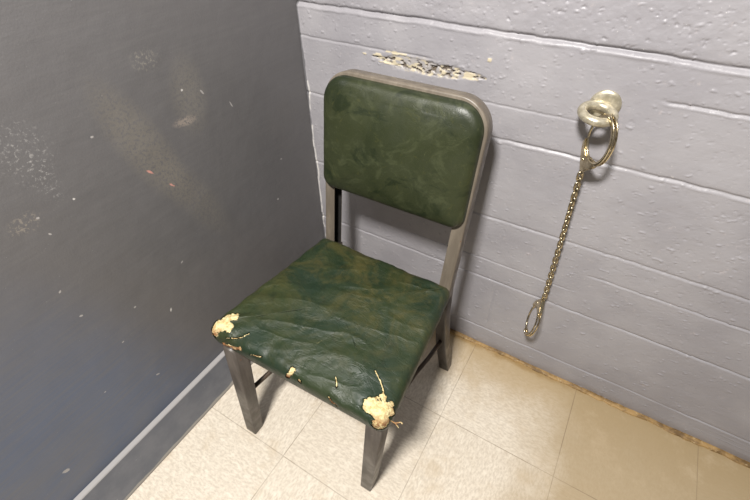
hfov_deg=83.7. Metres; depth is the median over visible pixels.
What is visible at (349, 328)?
seat cushion
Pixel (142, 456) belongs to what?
baseboard
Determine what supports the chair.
on the floor
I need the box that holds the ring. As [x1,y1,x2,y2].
[577,90,621,127]
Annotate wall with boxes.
[0,0,323,499]
[296,0,749,461]
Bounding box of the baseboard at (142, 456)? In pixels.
[73,350,252,499]
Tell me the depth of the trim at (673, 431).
1.17 m
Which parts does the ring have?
plate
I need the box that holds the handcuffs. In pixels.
[524,114,617,336]
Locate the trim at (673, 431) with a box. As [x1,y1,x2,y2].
[450,328,749,467]
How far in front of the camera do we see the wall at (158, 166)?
0.79 m
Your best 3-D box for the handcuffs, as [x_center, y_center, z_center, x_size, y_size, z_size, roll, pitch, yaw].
[0.413,-0.004,0.921,0.037,0.620,0.080,-3,43,-2]
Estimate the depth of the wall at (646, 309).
0.87 m
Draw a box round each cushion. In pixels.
[211,238,449,430]
[324,75,483,227]
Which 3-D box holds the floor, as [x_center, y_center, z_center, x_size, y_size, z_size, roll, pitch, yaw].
[0.286,1.459,0.141,3.000,0.100,3.100,22,47,23]
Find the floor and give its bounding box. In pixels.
[127,329,749,499]
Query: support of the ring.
attached to the wall at (646, 309)
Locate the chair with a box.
[211,69,492,491]
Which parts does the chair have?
leg, seat frame, leg, frame, leg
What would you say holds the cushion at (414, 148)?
on the chair

